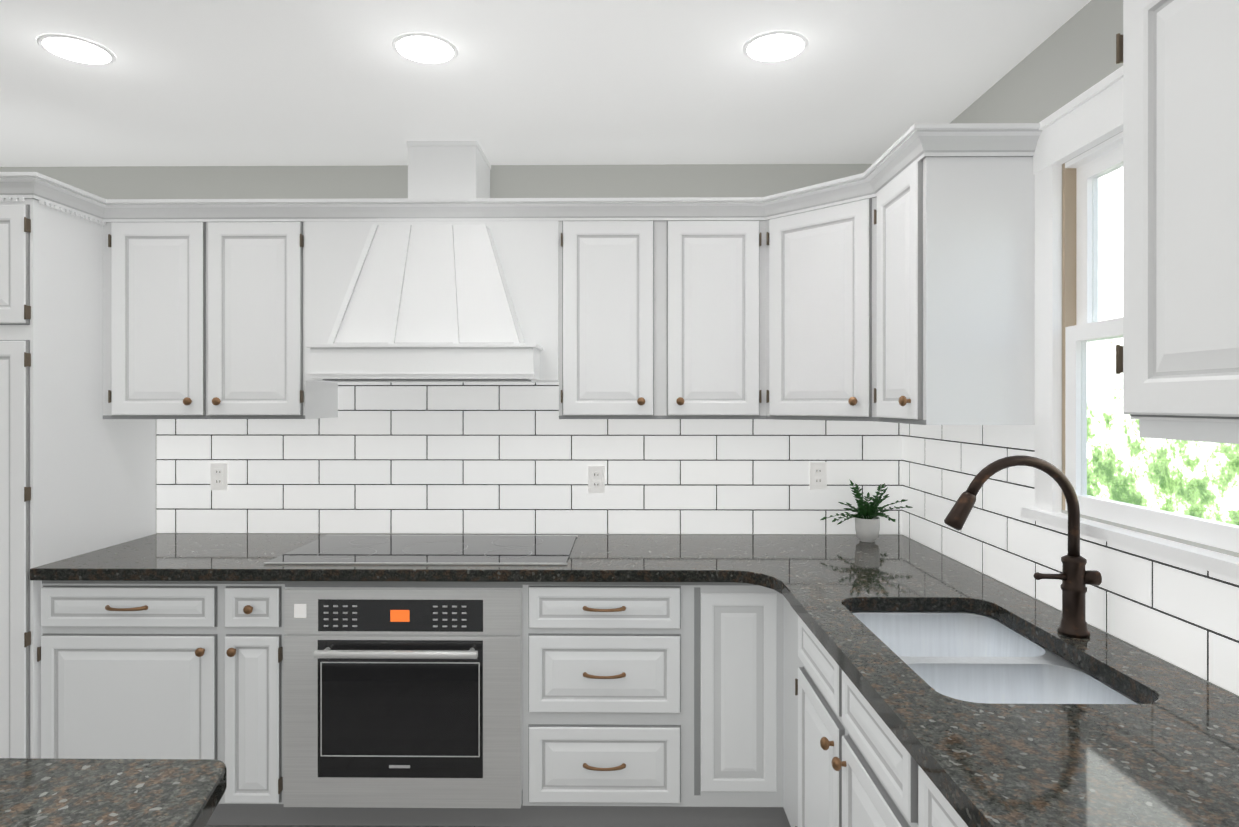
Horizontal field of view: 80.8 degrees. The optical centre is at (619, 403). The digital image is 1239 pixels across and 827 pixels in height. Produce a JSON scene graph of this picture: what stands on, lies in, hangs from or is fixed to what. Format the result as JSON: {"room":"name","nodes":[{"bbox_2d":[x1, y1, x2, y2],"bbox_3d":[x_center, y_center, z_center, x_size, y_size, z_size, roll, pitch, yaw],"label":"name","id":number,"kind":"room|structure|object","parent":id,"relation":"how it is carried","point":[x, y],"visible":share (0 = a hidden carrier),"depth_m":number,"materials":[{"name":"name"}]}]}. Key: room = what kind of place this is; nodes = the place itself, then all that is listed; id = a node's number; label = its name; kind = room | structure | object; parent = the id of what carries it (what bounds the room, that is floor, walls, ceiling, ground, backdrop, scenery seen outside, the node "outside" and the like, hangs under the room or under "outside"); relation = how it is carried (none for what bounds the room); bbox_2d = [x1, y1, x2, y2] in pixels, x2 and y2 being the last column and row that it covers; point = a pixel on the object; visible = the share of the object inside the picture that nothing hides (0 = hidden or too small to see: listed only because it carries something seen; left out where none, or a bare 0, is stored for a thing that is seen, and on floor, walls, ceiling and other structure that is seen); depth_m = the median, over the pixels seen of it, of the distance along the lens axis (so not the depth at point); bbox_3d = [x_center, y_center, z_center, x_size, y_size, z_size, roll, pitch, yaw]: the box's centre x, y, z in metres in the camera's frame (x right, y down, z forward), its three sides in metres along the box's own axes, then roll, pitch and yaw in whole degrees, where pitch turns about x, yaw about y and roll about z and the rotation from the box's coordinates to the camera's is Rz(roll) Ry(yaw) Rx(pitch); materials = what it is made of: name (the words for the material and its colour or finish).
{"room":"kitchen","nodes":[
{"label":"kitchen","id":0,"kind":"room"},
{"bbox_2d":[205,825,490,826],"bbox_3d":[-1.239,1.512,0.234,4.972,0.100,5.836,0,0,1],"label":"floor","id":1,"kind":"structure","parent":0,"point":[323,826],"depth_m":2.51,"materials":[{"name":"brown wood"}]},
{"bbox_2d":[0,199,155,757],"bbox_3d":[-2.398,0.380,2.717,0.900,2.160,0.679,0,0,1],"label":"tall cabinet","id":2,"kind":"object","parent":1,"relation":"on","point":[77,474],"visible":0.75,"depth_m":2.49,"materials":[{"name":"white paint"}]},
{"bbox_2d":[0,758,226,826],"bbox_3d":[-1.762,1.005,0.279,2.724,0.914,1.715,0,0,1],"label":"kitchen island","id":3,"kind":"object","parent":1,"relation":"on","point":[51,792],"visible":1,"depth_m":1.03,"materials":[{"name":"stone"}]},
{"bbox_2d":[37,580,356,824],"bbox_3d":[-1.533,1.024,2.741,0.824,0.872,0.613,0,0,1],"label":"base cabinet","id":4,"kind":"object","parent":1,"relation":"on","point":[130,669],"depth_m":2.44,"materials":[{"name":"grey wood"}]},
{"bbox_2d":[30,534,973,584],"bbox_3d":[-0.390,0.566,2.675,3.112,0.040,0.718,0,0,1],"label":"countertop","id":5,"kind":"structure","parent":4,"relation":"on","point":[155,557],"depth_m":2.51,"materials":[{"name":"stone"}]},
{"bbox_2d":[264,535,577,564],"bbox_3d":[-0.688,0.542,2.717,1.028,0.006,0.517,0,0,1],"label":"cooktop","id":6,"kind":"object","parent":5,"relation":"in","point":[446,549],"visible":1,"depth_m":2.67,"materials":[{"name":"black glass"}]},
{"bbox_2d":[820,479,912,542],"bbox_3d":[0.974,0.426,2.858,0.369,0.238,0.314,0,0,1],"label":"plant","id":7,"kind":"object","parent":5,"relation":"on","point":[867,526],"visible":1,"depth_m":2.85,"materials":[{"name":"green plant"}]},
{"bbox_2d":[517,582,780,826],"bbox_3d":[0.115,1.024,2.723,0.872,0.872,0.613,0,0,1],"label":"base cabinet","id":8,"kind":"object","parent":1,"relation":"on","point":[689,704],"depth_m":2.43,"materials":[{"name":"grey wood"}]},
{"bbox_2d":[283,587,522,808],"bbox_3d":[-0.722,0.984,2.678,0.791,0.724,0.630,0,0,1],"label":"oven","id":9,"kind":"object","parent":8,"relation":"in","point":[403,697],"visible":0.98,"depth_m":2.42,"materials":[{"name":"silver metal"}]},
{"bbox_2d":[781,594,896,826],"bbox_3d":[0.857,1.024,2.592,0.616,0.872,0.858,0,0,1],"label":"base cabinet","id":10,"kind":"object","parent":1,"relation":"on","point":[839,756],"depth_m":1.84,"materials":[{"name":"grey wood"}]},
{"bbox_2d":[897,739,967,826],"bbox_3d":[0.831,1.025,1.000,0.634,0.872,0.603,0,0,1],"label":"base cabinet","id":11,"kind":"object","parent":1,"relation":"on","point":[920,803],"depth_m":1.30,"materials":[{"name":"grey wood"}]},
{"bbox_2d":[758,570,1238,826],"bbox_3d":[0.794,0.567,1.253,0.712,0.040,2.220,0,0,1],"label":"countertop","id":12,"kind":"structure","parent":11,"relation":"on","point":[1164,752],"depth_m":1.24,"materials":[{"name":"stone"}]},
{"bbox_2d":[851,611,1139,703],"bbox_3d":[0.812,0.692,1.688,0.478,0.207,0.780,0,0,1],"label":"sink","id":13,"kind":"object","parent":12,"relation":"in","point":[972,657],"visible":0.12,"depth_m":1.66,"materials":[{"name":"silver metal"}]},
{"bbox_2d":[944,455,1101,637],"bbox_3d":[0.952,0.335,1.726,0.360,0.422,0.066,0,0,1],"label":"faucet","id":14,"kind":"object","parent":12,"relation":"on","point":[1075,576],"visible":1,"depth_m":1.71,"materials":[{"name":"brown metal"}]},
{"bbox_2d":[0,164,901,534],"bbox_3d":[-1.207,0.232,3.101,4.972,2.455,0.100,0,0,1],"label":"wall","id":15,"kind":"structure","parent":0,"point":[352,182],"depth_m":3.05,"materials":[{"name":"grey paint"}]},
{"bbox_2d":[103,222,337,418],"bbox_3d":[-1.561,-0.320,2.883,0.766,0.760,0.328,0,0,1],"label":"upper cabinet","id":16,"kind":"object","parent":15,"relation":"attached to","point":[202,320],"depth_m":2.72,"materials":[{"name":"white paint"}]},
{"bbox_2d":[307,221,554,384],"bbox_3d":[-0.702,-0.393,2.878,0.951,0.614,0.318,0,0,1],"label":"wall panel","id":17,"kind":"object","parent":15,"relation":"attached to","point":[525,250],"depth_m":2.72,"materials":[{"name":"white paint"}]},
{"bbox_2d":[306,224,542,380],"bbox_3d":[-0.689,-0.363,2.622,0.804,0.564,0.190,0,0,1],"label":"range hood","id":18,"kind":"object","parent":17,"relation":"attached to","point":[427,303],"visible":1,"depth_m":2.58,"materials":[{"name":"white paint"}]},
{"bbox_2d":[406,141,490,197],"bbox_3d":[-0.671,-0.874,2.893,0.272,0.238,0.286,0,0,1],"label":"chase","id":19,"kind":"object","parent":15,"relation":"attached to","point":[449,169],"visible":0.58,"depth_m":2.76,"materials":[{"name":"white paint"}]},
{"bbox_2d":[157,383,901,533],"bbox_3d":[-0.385,0.192,3.039,3.114,0.704,0.006,0,0,1],"label":"backsplash","id":20,"kind":"structure","parent":15,"relation":"attached to","point":[504,458],"depth_m":3.04,"materials":[{"name":"tile"}]},
{"bbox_2d":[210,463,227,489],"bbox_3d":[-1.676,0.307,3.045,0.070,0.114,0.009,0,0,1],"label":"electrical outlet","id":21,"kind":"object","parent":20,"relation":"attached to","point":[218,476],"visible":1,"depth_m":3.04,"materials":[{"name":"white plastic"}]},
{"bbox_2d":[588,466,604,492],"bbox_3d":[-0.096,0.318,3.028,0.070,0.114,0.009,0,0,1],"label":"electrical outlet","id":22,"kind":"object","parent":20,"relation":"attached to","point":[596,479],"visible":1,"depth_m":3.03,"materials":[{"name":"white plastic"}]},
{"bbox_2d":[809,462,826,489],"bbox_3d":[0.824,0.301,3.018,0.070,0.114,0.009,0,0,1],"label":"electrical outlet","id":23,"kind":"object","parent":20,"relation":"attached to","point":[817,475],"visible":1,"depth_m":3.02,"materials":[{"name":"white plastic"}]},
{"bbox_2d":[555,221,762,418],"bbox_3d":[0.161,-0.320,2.864,0.773,0.760,0.328,0,0,1],"label":"upper cabinet","id":24,"kind":"object","parent":15,"relation":"attached to","point":[654,319],"depth_m":2.70,"materials":[{"name":"white paint"}]},
{"bbox_2d":[763,218,778,419],"bbox_3d":[0.699,-0.327,2.556,0.310,0.746,0.310,0,0,1],"label":"upper cabinet","id":25,"kind":"object","parent":15,"relation":"attached to","point":[770,227],"depth_m":2.68,"materials":[{"name":"white paint"}]},
{"bbox_2d":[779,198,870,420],"bbox_3d":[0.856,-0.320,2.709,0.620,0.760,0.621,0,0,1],"label":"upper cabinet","id":26,"kind":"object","parent":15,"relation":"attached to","point":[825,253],"depth_m":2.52,"materials":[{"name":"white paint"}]},
{"bbox_2d":[0,0,1090,166],"bbox_3d":[-1.239,-1.043,0.232,4.972,0.100,5.836,0,0,1],"label":"ceiling","id":27,"kind":"structure","parent":0,"point":[344,83],"depth_m":2.24,"materials":[{"name":"white paint"}]},
{"bbox_2d":[37,34,115,65],"bbox_3d":[-1.525,-0.992,2.048,0.180,0.005,0.180,0,0,1],"label":"recessed light","id":28,"kind":"object","parent":27,"relation":"in","point":[76,49],"visible":1,"depth_m":2.04,"materials":[{"name":"white paint"}]},
{"bbox_2d":[392,33,457,64],"bbox_3d":[-0.545,-0.992,2.042,0.180,0.005,0.180,0,0,1],"label":"recessed light","id":29,"kind":"object","parent":27,"relation":"in","point":[426,48],"visible":1,"depth_m":2.03,"materials":[{"name":"white paint"}]},
{"bbox_2d":[743,30,808,62],"bbox_3d":[0.435,-0.992,2.031,0.180,0.005,0.180,0,0,1],"label":"recessed light","id":30,"kind":"object","parent":27,"relation":"in","point":[774,46],"visible":1,"depth_m":2.02,"materials":[{"name":"white paint"}]},
{"bbox_2d":[903,0,1238,696],"bbox_3d":[1.177,0.234,0.207,0.060,2.455,5.636,0,0,1],"label":"wall","id":31,"kind":"structure","parent":0,"point":[1072,58],"depth_m":1.92,"materials":[{"name":"grey paint"}]},
{"bbox_2d":[871,157,1034,424],"bbox_3d":[0.997,-0.320,2.203,0.328,0.760,0.386,0,0,1],"label":"upper cabinet","id":32,"kind":"object","parent":31,"relation":"attached to","point":[907,296],"depth_m":2.01,"materials":[{"name":"white paint"}]},
{"bbox_2d":[0,123,1042,225],"bbox_3d":[-0.845,-0.710,2.351,4.014,0.084,0.754,0,0,1],"label":"crown molding","id":33,"kind":"structure","parent":32,"relation":"attached to","point":[912,145],"depth_m":2.67,"materials":[{"name":"grey wood"}]},
{"bbox_2d":[902,423,1238,695],"bbox_3d":[1.159,0.298,1.554,0.006,0.494,2.930,0,0,1],"label":"backsplash","id":34,"kind":"structure","parent":31,"relation":"attached to","point":[1183,616],"depth_m":2.02,"materials":[{"name":"tile"}]},
{"bbox_2d":[1021,66,1238,579],"bbox_3d":[1.166,-0.219,1.601,0.110,1.070,0.845,0,0,1],"label":"window","id":35,"kind":"structure","parent":31,"relation":"in","point":[1068,325],"depth_m":1.86,"materials":[{"name":"white paint"}]},
{"bbox_2d":[1116,0,1238,435],"bbox_3d":[0.983,-0.336,0.959,0.328,0.725,0.474,0,0,1],"label":"upper cabinet","id":36,"kind":"object","parent":31,"relation":"attached to","point":[1177,359],"depth_m":1.07,"materials":[{"name":"white paint"}]},
{"label":"outside","id":37,"kind":"structure","parent":0,"visible":0},
{"bbox_2d":[1087,167,1238,524],"bbox_3d":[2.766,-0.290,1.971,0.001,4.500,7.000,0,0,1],"label":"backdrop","id":38,"kind":"structure","parent":37,"point":[1124,429],"depth_m":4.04,"materials":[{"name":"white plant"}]}
]}

